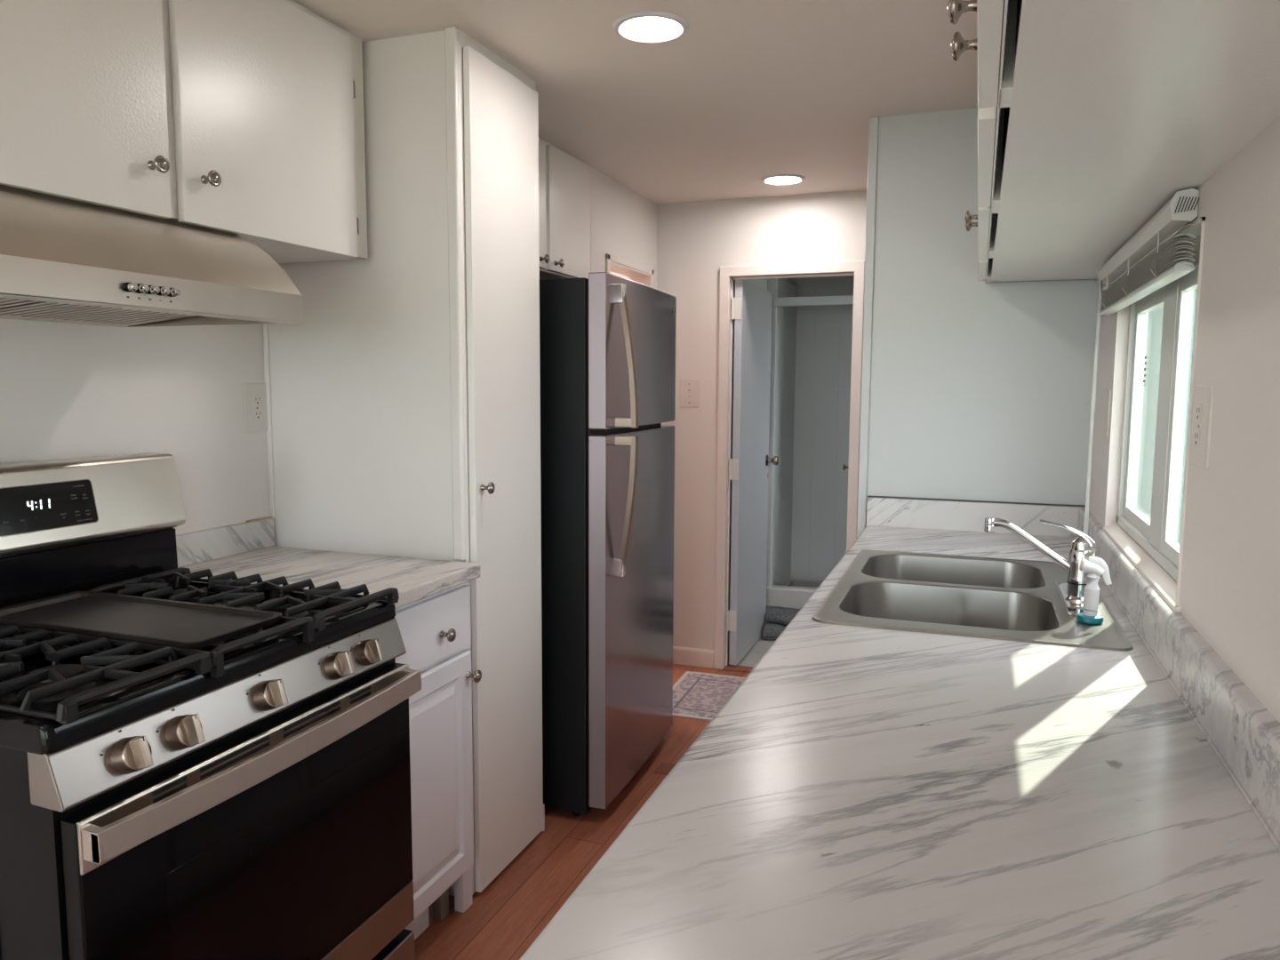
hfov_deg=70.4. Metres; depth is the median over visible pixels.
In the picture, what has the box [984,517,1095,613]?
kitchen faucet
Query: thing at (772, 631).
bath mat
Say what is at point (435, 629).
base cabinet
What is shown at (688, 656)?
baseboard
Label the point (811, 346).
closet
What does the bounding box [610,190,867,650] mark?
wall
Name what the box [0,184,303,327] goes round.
range hood
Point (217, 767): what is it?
gas range
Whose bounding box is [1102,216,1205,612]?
window
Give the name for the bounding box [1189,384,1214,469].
wall outlet
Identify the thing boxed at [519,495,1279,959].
countertop
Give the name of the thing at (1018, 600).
sink
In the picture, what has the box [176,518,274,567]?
backsplash
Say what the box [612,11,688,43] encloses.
recessed light
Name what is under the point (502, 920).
floor
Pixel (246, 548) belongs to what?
countertop
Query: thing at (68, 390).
wall
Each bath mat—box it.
[762,622,787,640]
[766,608,799,624]
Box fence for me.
[1176,288,1196,544]
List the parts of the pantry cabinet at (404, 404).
knob, door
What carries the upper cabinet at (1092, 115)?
attached to the wall at (1229, 594)
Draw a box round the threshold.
[722,664,753,672]
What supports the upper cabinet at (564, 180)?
attached to the wall at (68, 390)
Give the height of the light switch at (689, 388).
0.130 m
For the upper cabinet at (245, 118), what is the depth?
1.78 m
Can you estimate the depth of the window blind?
1.75 m
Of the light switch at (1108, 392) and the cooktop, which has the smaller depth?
the cooktop
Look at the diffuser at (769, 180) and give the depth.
3.78 m
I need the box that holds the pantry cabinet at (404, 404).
[262,26,544,895]
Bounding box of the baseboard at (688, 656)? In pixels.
[672,646,714,668]
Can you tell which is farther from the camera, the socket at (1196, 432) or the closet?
the closet
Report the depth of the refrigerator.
2.83 m
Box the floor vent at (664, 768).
[653,762,675,775]
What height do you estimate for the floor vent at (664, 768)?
0.005 m
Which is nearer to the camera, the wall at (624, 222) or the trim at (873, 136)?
the trim at (873, 136)
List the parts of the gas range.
display panel, burner, backguard panel, knob, griddle plate, knob, burner, control panel, oven door, glass, handle, knob, burner, knob, knob, storage drawer, drawer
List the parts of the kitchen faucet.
spout, lever, plate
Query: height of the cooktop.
0.040 m
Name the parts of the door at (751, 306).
knob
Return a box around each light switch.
[680,379,699,407]
[1103,389,1111,437]
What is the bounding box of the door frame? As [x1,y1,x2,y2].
[714,260,864,669]
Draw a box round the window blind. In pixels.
[1083,188,1199,535]
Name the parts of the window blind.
ladder cord, ladder cord, rail, ladder cord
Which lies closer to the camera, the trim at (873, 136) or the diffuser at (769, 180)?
the trim at (873, 136)
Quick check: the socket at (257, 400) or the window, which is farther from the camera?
the socket at (257, 400)
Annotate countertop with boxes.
[176,516,479,608]
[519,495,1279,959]
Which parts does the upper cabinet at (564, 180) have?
door, knob, knob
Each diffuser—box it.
[621,16,679,39]
[766,176,799,183]
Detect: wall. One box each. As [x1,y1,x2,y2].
[0,318,270,535]
[590,166,657,288]
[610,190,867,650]
[728,275,854,657]
[865,107,1097,527]
[1088,114,1279,722]
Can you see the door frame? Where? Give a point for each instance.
(728, 275)
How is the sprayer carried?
on the sink
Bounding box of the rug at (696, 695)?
[672,671,745,720]
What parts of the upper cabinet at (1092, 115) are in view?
knob, knob, knob, knob, door, door, door, door, frame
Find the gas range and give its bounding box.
[0,452,421,959]
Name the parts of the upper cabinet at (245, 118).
door, knob, knob, door, frame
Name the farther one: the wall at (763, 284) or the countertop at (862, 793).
the wall at (763, 284)
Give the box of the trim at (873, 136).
[856,116,879,538]
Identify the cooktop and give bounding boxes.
[0,578,395,754]
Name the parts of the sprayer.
handle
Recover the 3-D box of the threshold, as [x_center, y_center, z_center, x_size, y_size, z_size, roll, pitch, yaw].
[0.685,0.927,4.348,0.577,0.006,0.080,2,6,20]
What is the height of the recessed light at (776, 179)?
0.008 m
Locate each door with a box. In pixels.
[606,253,653,287]
[726,279,778,665]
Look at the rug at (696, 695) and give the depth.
4.05 m
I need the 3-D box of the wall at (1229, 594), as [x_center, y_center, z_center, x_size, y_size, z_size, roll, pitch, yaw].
[1.053,0.074,1.812,0.080,2.231,7.900,2,6,20]
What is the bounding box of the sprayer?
[1076,555,1111,624]
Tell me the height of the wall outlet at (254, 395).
0.134 m
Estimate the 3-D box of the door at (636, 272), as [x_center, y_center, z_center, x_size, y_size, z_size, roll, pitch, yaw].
[-0.090,-0.014,4.134,0.111,1.916,0.568,2,6,20]
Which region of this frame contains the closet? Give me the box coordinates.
[765,278,853,623]
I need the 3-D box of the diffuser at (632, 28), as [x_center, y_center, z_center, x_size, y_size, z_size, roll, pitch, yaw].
[0.026,-1.089,2.185,0.142,0.004,0.142,5,8,39]
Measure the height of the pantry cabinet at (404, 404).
2.231 m
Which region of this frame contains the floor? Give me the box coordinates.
[414,635,775,959]
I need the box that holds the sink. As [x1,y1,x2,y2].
[812,549,1133,651]
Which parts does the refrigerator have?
handle, handle, fresh food door, freezer door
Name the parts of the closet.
header rail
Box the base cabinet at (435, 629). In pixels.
[394,581,481,939]
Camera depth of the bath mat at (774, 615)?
4.96 m
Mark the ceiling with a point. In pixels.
(752, 91)
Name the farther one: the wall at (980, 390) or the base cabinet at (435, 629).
the wall at (980, 390)
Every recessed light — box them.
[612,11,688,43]
[760,174,805,184]
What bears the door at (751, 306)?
attached to the door frame
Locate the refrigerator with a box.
[539,272,676,815]
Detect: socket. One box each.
[252,395,262,406]
[253,409,262,420]
[1193,429,1200,448]
[1195,403,1202,423]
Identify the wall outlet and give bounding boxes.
[241,383,267,433]
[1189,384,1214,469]
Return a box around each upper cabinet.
[0,0,367,263]
[538,136,590,279]
[947,0,1279,283]
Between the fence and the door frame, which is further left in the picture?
the door frame
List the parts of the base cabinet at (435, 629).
drawer, door, knob, knob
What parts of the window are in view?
sash, exterior trim, sash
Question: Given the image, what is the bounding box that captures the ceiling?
[292,0,977,204]

